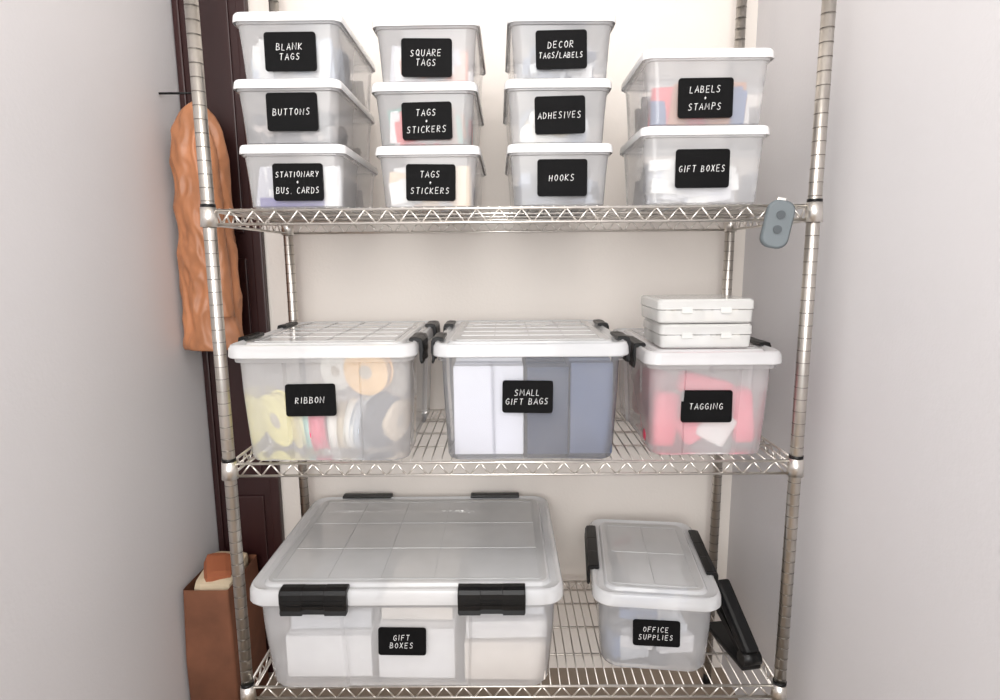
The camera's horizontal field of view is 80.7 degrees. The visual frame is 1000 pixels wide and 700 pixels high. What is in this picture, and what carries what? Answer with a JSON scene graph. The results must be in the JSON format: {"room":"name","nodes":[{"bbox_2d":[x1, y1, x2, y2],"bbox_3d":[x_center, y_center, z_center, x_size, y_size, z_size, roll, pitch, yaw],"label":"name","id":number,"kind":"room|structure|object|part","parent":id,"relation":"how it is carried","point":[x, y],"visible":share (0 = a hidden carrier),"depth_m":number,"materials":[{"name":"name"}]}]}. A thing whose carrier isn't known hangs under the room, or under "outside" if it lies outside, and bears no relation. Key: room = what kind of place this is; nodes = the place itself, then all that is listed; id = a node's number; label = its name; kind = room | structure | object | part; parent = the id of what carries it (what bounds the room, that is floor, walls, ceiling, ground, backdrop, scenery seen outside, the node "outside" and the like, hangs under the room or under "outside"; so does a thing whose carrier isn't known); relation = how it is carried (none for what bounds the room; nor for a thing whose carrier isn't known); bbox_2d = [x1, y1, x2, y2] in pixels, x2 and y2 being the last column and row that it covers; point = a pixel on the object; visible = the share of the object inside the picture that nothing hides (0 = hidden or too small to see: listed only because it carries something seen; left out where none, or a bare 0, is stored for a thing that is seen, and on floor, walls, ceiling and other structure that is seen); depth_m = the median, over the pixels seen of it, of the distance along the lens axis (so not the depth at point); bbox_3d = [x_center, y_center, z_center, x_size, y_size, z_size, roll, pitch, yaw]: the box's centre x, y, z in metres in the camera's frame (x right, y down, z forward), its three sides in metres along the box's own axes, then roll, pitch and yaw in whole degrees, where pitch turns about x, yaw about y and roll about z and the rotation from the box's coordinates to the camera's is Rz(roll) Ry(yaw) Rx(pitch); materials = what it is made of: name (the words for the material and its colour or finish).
{"room":"storage closet","nodes":[
{"label":"storage closet","id":0,"kind":"room"},
{"bbox_2d":[0,0,218,699],"bbox_3d":[-0.920,-0.024,0.138,0.100,2.587,3.100,0,9,0],"label":"wall","id":1,"kind":"structure","parent":0,"point":[108,509],"depth_m":1.25,"materials":[{"name":"white paint"}]},
{"bbox_2d":[159,92,243,350],"bbox_3d":[-0.769,-0.328,1.542,0.174,0.657,0.110,3,10,21],"label":"coat","id":2,"kind":"object","parent":1,"relation":"hanging from","point":[193,285],"visible":0.72,"depth_m":1.51,"materials":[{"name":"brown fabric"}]},
{"bbox_2d":[259,667,737,699],"bbox_3d":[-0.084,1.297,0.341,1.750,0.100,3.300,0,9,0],"label":"wire shelf","id":3,"kind":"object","parent":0,"point":[553,671],"depth_m":1.77,"materials":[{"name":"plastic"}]},
{"bbox_2d":[183,551,268,699],"bbox_3d":[-0.779,0.803,1.679,0.135,0.470,0.205,0,9,0],"label":"paper bag","id":4,"kind":"object","parent":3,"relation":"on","point":[212,653],"visible":0.92,"depth_m":1.58,"materials":[{"name":"brown paper"}]},
{"bbox_2d":[184,0,836,699],"bbox_3d":[0.024,0.016,1.420,1.224,2.094,0.464,0,9,0],"label":"wire shelving unit","id":5,"kind":"object","parent":3,"relation":"on","point":[813,208],"visible":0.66,"depth_m":1.24,"materials":[{"name":"silver metal"}]},
{"bbox_2d":[239,144,377,216],"bbox_3d":[-0.410,-0.369,1.324,0.214,0.122,0.330,0,9,0],"label":"storage box","id":6,"kind":"object","parent":5,"relation":"on","point":[280,175],"visible":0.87,"depth_m":1.19,"materials":[{"name":"clear plastic"},{"name":"white plastic"}]},
{"bbox_3d":[-0.400,-0.333,1.167,0.100,0.072,0.002,0,8,0],"label":"label plate","id":7,"kind":"part","parent":6,"relation":"part of","materials":[{"name":"black plastic"}]},
{"bbox_2d":[233,78,374,161],"bbox_3d":[-0.415,-0.491,1.308,0.214,0.121,0.330,0,9,0],"label":"storage box","id":8,"kind":"object","parent":6,"relation":"on","point":[275,111],"visible":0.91,"depth_m":1.18,"materials":[{"name":"clear plastic"},{"name":"white plastic"}]},
{"bbox_3d":[-0.406,-0.465,1.150,0.100,0.072,0.002,-1,8,0],"label":"label plate","id":9,"kind":"part","parent":8,"relation":"part of","materials":[{"name":"black plastic"}]},
{"bbox_2d":[232,11,374,111],"bbox_3d":[-0.410,-0.612,1.294,0.214,0.122,0.330,0,9,0],"label":"storage box","id":10,"kind":"object","parent":8,"relation":"on","point":[283,44],"visible":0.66,"depth_m":1.17,"materials":[{"name":"clear plastic"},{"name":"white plastic"}]},
{"bbox_3d":[-0.405,-0.576,1.137,0.100,0.072,0.002,0,8,0],"label":"label plate","id":11,"kind":"part","parent":10,"relation":"part of","materials":[{"name":"black plastic"}]},
{"bbox_3d":[-0.410,-0.664,1.285,0.214,0.018,0.330,0,9,0],"label":"lid","id":12,"kind":"part","parent":10,"relation":"part of","materials":[{"name":"white plastic"}]},
{"bbox_3d":[-0.416,-0.542,1.300,0.214,0.018,0.330,0,9,0],"label":"lid","id":13,"kind":"part","parent":8,"relation":"part of","materials":[{"name":"white plastic"}]},
{"bbox_3d":[-0.411,-0.420,1.315,0.214,0.018,0.330,0,9,0],"label":"lid","id":14,"kind":"part","parent":6,"relation":"part of","materials":[{"name":"white plastic"}]},
{"bbox_2d":[228,320,439,460],"bbox_3d":[-0.357,0.076,1.408,0.400,0.258,0.455,0,9,0],"label":"storage bin","id":15,"kind":"object","parent":5,"relation":"on","point":[283,352],"visible":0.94,"depth_m":1.27,"materials":[{"name":"clear plastic"}]},
{"bbox_3d":[-0.386,0.102,1.201,0.103,0.067,0.002,-1,6,0],"label":"label plate","id":16,"kind":"part","parent":15,"relation":"part of","materials":[{"name":"black plastic"}]},
{"bbox_3d":[-0.360,-0.046,1.389,0.312,0.001,0.383,0,9,0],"label":"lid panel","id":17,"kind":"part","parent":15,"relation":"part of","materials":[{"name":"clear plastic"}]},
{"bbox_2d":[250,492,562,686],"bbox_3d":[-0.201,0.589,1.509,0.684,0.257,0.536,0,9,0],"label":"storage bin","id":18,"kind":"object","parent":5,"relation":"on","point":[306,551],"visible":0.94,"depth_m":1.34,"materials":[{"name":"clear plastic"}]},
{"bbox_3d":[-0.212,0.633,1.280,0.104,0.064,0.002,1,6,0],"label":"label plate","id":19,"kind":"part","parent":18,"relation":"part of","materials":[{"name":"black plastic"}]},
{"bbox_2d":[286,524,546,679],"bbox_3d":[-0.188,0.618,1.519,0.588,0.175,0.440,0,9,0],"label":"gift boxes","id":20,"kind":"object","parent":18,"relation":"in","point":[496,646],"visible":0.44,"depth_m":1.32,"materials":[{"name":"white cardboard"}]},
{"bbox_3d":[-0.202,0.468,1.491,0.612,0.001,0.436,0,9,0],"label":"lid panel","id":21,"kind":"part","parent":18,"relation":"part of","materials":[{"name":"clear plastic"}]},
{"bbox_2d":[375,145,485,215],"bbox_3d":[-0.143,-0.373,1.344,0.214,0.121,0.330,0,9,1],"label":"storage box","id":22,"kind":"object","parent":5,"relation":"on","point":[413,176],"visible":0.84,"depth_m":1.21,"materials":[{"name":"clear plastic"},{"name":"white plastic"}]},
{"bbox_2d":[371,81,483,146],"bbox_3d":[-0.148,-0.494,1.329,0.214,0.122,0.330,0,9,1],"label":"storage box","id":23,"kind":"object","parent":22,"relation":"on","point":[410,113],"visible":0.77,"depth_m":1.20,"materials":[{"name":"clear plastic"},{"name":"white plastic"}]},
{"bbox_3d":[-0.145,-0.456,1.173,0.100,0.072,0.002,-1,8,1],"label":"label plate","id":24,"kind":"part","parent":23,"relation":"part of","materials":[{"name":"black plastic"}]},
{"bbox_3d":[-0.148,-0.545,1.321,0.214,0.018,0.330,0,9,1],"label":"lid","id":25,"kind":"part","parent":23,"relation":"part of","materials":[{"name":"white plastic"}]},
{"bbox_2d":[372,16,485,101],"bbox_3d":[-0.143,-0.615,1.314,0.214,0.121,0.330,0,9,1],"label":"storage box","id":26,"kind":"object","parent":23,"relation":"on","point":[416,48],"visible":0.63,"depth_m":1.19,"materials":[{"name":"clear plastic"},{"name":"white plastic"}]},
{"bbox_3d":[-0.144,-0.575,1.158,0.100,0.072,0.002,1,8,1],"label":"label plate","id":27,"kind":"part","parent":26,"relation":"part of","materials":[{"name":"black plastic"}]},
{"bbox_3d":[-0.143,-0.666,1.306,0.214,0.018,0.330,0,9,1],"label":"lid","id":28,"kind":"part","parent":26,"relation":"part of","materials":[{"name":"plastic"}]},
{"bbox_3d":[-0.143,-0.425,1.336,0.214,0.018,0.330,0,9,1],"label":"lid","id":29,"kind":"part","parent":22,"relation":"part of","materials":[{"name":"white plastic"}]},
{"bbox_3d":[-0.140,-0.338,1.187,0.100,0.072,0.002,1,8,1],"label":"label plate","id":30,"kind":"part","parent":22,"relation":"part of","materials":[{"name":"black plastic"}]},
{"bbox_2d":[431,319,630,459],"bbox_3d":[0.065,0.073,1.405,0.415,0.258,0.455,0,9,0],"label":"storage bin","id":31,"kind":"object","parent":5,"relation":"on","point":[518,396],"visible":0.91,"depth_m":1.21,"materials":[{"name":"clear plastic"}]},
{"bbox_3d":[0.056,0.095,1.198,0.103,0.067,0.002,1,6,0],"label":"label plate","id":32,"kind":"part","parent":31,"relation":"part of","materials":[{"name":"black plastic"}]},
{"bbox_3d":[0.063,-0.049,1.386,0.326,0.001,0.383,0,9,0],"label":"lid panel","id":33,"kind":"part","parent":31,"relation":"part of","materials":[{"name":"plastic"}]},
{"bbox_2d":[453,357,612,453],"bbox_3d":[0.070,0.099,1.379,0.330,0.203,0.321,0,9,0],"label":"gift bags","id":34,"kind":"object","parent":31,"relation":"in","point":[580,420],"visible":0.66,"depth_m":1.23,"materials":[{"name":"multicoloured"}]},
{"bbox_2d":[505,143,612,214],"bbox_3d":[0.120,-0.375,1.336,0.214,0.121,0.330,0,9,0],"label":"storage box","id":35,"kind":"object","parent":5,"relation":"on","point":[551,174],"visible":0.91,"depth_m":1.20,"materials":[{"name":"translucent plastic"},{"name":"white plastic"},{"name":"black label plastic"}]},
{"bbox_2d":[503,78,611,144],"bbox_3d":[0.115,-0.497,1.321,0.214,0.121,0.330,0,9,0],"label":"storage box","id":36,"kind":"object","parent":35,"relation":"on","point":[568,110],"visible":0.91,"depth_m":1.21,"materials":[{"name":"translucent plastic"},{"name":"white plastic"},{"name":"black label plastic"}]},
{"bbox_3d":[0.119,-0.465,1.164,0.100,0.072,0.002,-2,8,0],"label":"label plate","id":37,"kind":"part","parent":36,"relation":"part of","materials":[{"name":"black plastic"}]},
{"bbox_2d":[505,12,615,79],"bbox_3d":[0.120,-0.618,1.306,0.214,0.123,0.330,0,9,0],"label":"storage box","id":38,"kind":"object","parent":36,"relation":"on","point":[539,45],"visible":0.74,"depth_m":1.18,"materials":[{"name":"translucent plastic"},{"name":"black label plastic"}]},
{"bbox_3d":[0.120,-0.586,1.149,0.100,0.072,0.002,-1,8,0],"label":"label plate","id":39,"kind":"part","parent":38,"relation":"part of","materials":[{"name":"black plastic"}]},
{"bbox_3d":[0.119,-0.426,1.328,0.214,0.018,0.330,0,9,0],"label":"lid","id":40,"kind":"part","parent":35,"relation":"part of","materials":[{"name":"white plastic"}]},
{"bbox_3d":[0.125,-0.345,1.179,0.100,0.072,0.002,0,8,0],"label":"label plate","id":41,"kind":"part","parent":35,"relation":"part of","materials":[{"name":"black plastic"}]},
{"bbox_2d":[585,519,720,671],"bbox_3d":[0.374,0.610,1.506,0.309,0.209,0.395,1,9,7],"label":"storage bin","id":42,"kind":"object","parent":5,"relation":"on","point":[653,610],"visible":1,"depth_m":1.39,"materials":[{"name":"translucent plastic"},{"name":"black plastic"},{"name":"paper"}]},
{"bbox_3d":[0.373,0.513,1.490,0.216,0.001,0.323,1,9,7],"label":"lid panel","id":43,"kind":"part","parent":42,"relation":"part of","materials":[{"name":"clear plastic"}]},
{"bbox_3d":[0.352,0.638,1.325,0.104,0.062,0.002,0,6,7],"label":"label plate","id":44,"kind":"part","parent":42,"relation":"part of","materials":[{"name":"black plastic"}]},
{"bbox_2d":[620,125,769,210],"bbox_3d":[0.404,-0.381,1.272,0.255,0.150,0.240,0,9,0],"label":"storage box","id":45,"kind":"object","parent":5,"relation":"on","point":[712,165],"visible":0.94,"depth_m":1.20,"materials":[{"name":"translucent plastic"},{"name":"white plastic"},{"name":"black label plastic"}]},
{"bbox_3d":[0.404,-0.446,1.261,0.255,0.018,0.240,0,9,0],"label":"lid","id":46,"kind":"part","parent":45,"relation":"part of","materials":[{"name":"white plastic"}]},
{"bbox_2d":[621,48,773,139],"bbox_3d":[0.403,-0.524,1.249,0.255,0.142,0.240,0,9,0],"label":"storage box","id":47,"kind":"object","parent":45,"relation":"on","point":[697,86],"visible":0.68,"depth_m":1.18,"materials":[{"name":"translucent plastic"},{"name":"white plastic"},{"name":"black label plastic"}]},
{"bbox_3d":[0.403,-0.586,1.240,0.255,0.018,0.240,0,9,0],"label":"lid","id":48,"kind":"part","parent":47,"relation":"part of","materials":[{"name":"plastic"}]},
{"bbox_3d":[0.397,-0.486,1.137,0.106,0.074,0.002,-1,8,0],"label":"label plate","id":49,"kind":"part","parent":47,"relation":"part of","materials":[{"name":"black plastic"}]},
{"bbox_3d":[0.398,-0.357,1.157,0.106,0.074,0.002,0,8,0],"label":"label plate","id":50,"kind":"part","parent":45,"relation":"part of","materials":[{"name":"black plastic"}]},
{"bbox_2d":[613,328,781,454],"bbox_3d":[0.440,0.081,1.409,0.301,0.235,0.420,0,9,0],"label":"storage bin","id":51,"kind":"object","parent":5,"relation":"on","point":[732,364],"visible":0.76,"depth_m":1.25,"materials":[{"name":"clear plastic"}]},
{"bbox_3d":[0.439,-0.029,1.391,0.212,0.001,0.348,0,9,0],"label":"lid panel","id":52,"kind":"part","parent":51,"relation":"part of","materials":[{"name":"white plastic"}]},
{"bbox_2d":[632,368,753,446],"bbox_3d":[0.438,0.112,1.400,0.241,0.165,0.300,0,9,0],"label":"supplies","id":53,"kind":"object","parent":51,"relation":"in","point":[661,407],"visible":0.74,"depth_m":1.27},
{"bbox_2d":[643,318,751,347],"bbox_3d":[0.424,-0.040,1.281,0.191,0.049,0.155,0,9,0],"label":"case","id":54,"kind":"object","parent":51,"relation":"on","point":[663,335],"visible":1,"depth_m":1.21,"materials":[{"name":"plastic"}]},
{"bbox_2d":[641,294,753,322],"bbox_3d":[0.420,-0.090,1.274,0.199,0.049,0.155,-1,9,0],"label":"case","id":55,"kind":"object","parent":54,"relation":"on","point":[709,308],"visible":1,"depth_m":1.20,"materials":[{"name":"plastic"}]},
{"bbox_3d":[0.420,-0.104,1.272,0.199,0.022,0.153,-1,9,0],"label":"lid","id":56,"kind":"part","parent":55,"relation":"part of","materials":[{"name":"plastic"}]},
{"bbox_3d":[0.424,-0.053,1.280,0.191,0.022,0.153,0,9,0],"label":"lid","id":57,"kind":"part","parent":54,"relation":"part of","materials":[{"name":"plastic"}]},
{"bbox_3d":[0.428,0.117,1.221,0.106,0.068,0.002,0,6,0],"label":"label plate","id":58,"kind":"part","parent":51,"relation":"part of","materials":[{"name":"black plastic"}]},
{"bbox_2d":[709,579,761,670],"bbox_3d":[0.564,0.651,1.422,0.048,0.147,0.176,-2,9,-10],"label":"stapler","id":59,"kind":"object","parent":5,"relation":"on","point":[733,632],"visible":0.8,"depth_m":1.40,"materials":[{"name":"black plastic"}]},
{"bbox_3d":[0.565,0.641,1.415,0.036,0.034,0.175,-2,45,-9],"label":"arm","id":60,"kind":"part","parent":59,"relation":"part of","materials":[{"name":"black plastic"}]},
{"bbox_2d":[759,197,795,248],"bbox_3d":[0.538,-0.247,1.146,0.060,0.100,0.032,1,9,8],"label":"remote","id":61,"kind":"object","parent":5,"relation":"attached to","point":[780,213],"visible":1,"depth_m":1.13,"materials":[{"name":"grey plastic"}]},
{"bbox_2d":[248,0,757,667],"bbox_3d":[-0.086,-0.278,1.714,1.750,2.587,0.100,0,9,0],"label":"wall","id":62,"kind":"structure","parent":0,"point":[605,276],"depth_m":1.67,"materials":[{"name":"white paint"}]},
{"bbox_2d":[171,0,288,671],"bbox_3d":[-0.759,-0.091,1.684,0.195,2.237,0.022,0,9,0],"label":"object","id":63,"kind":"structure","parent":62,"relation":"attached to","point":[260,498],"depth_m":1.66,"materials":[{"name":"brown wood"}]},
{"bbox_2d":[721,0,999,699],"bbox_3d":[0.730,-0.036,0.127,0.100,2.587,3.100,0,9,0],"label":"wall","id":64,"kind":"structure","parent":0,"point":[896,595],"depth_m":1.05,"materials":[{"name":"white paint"}]}
]}

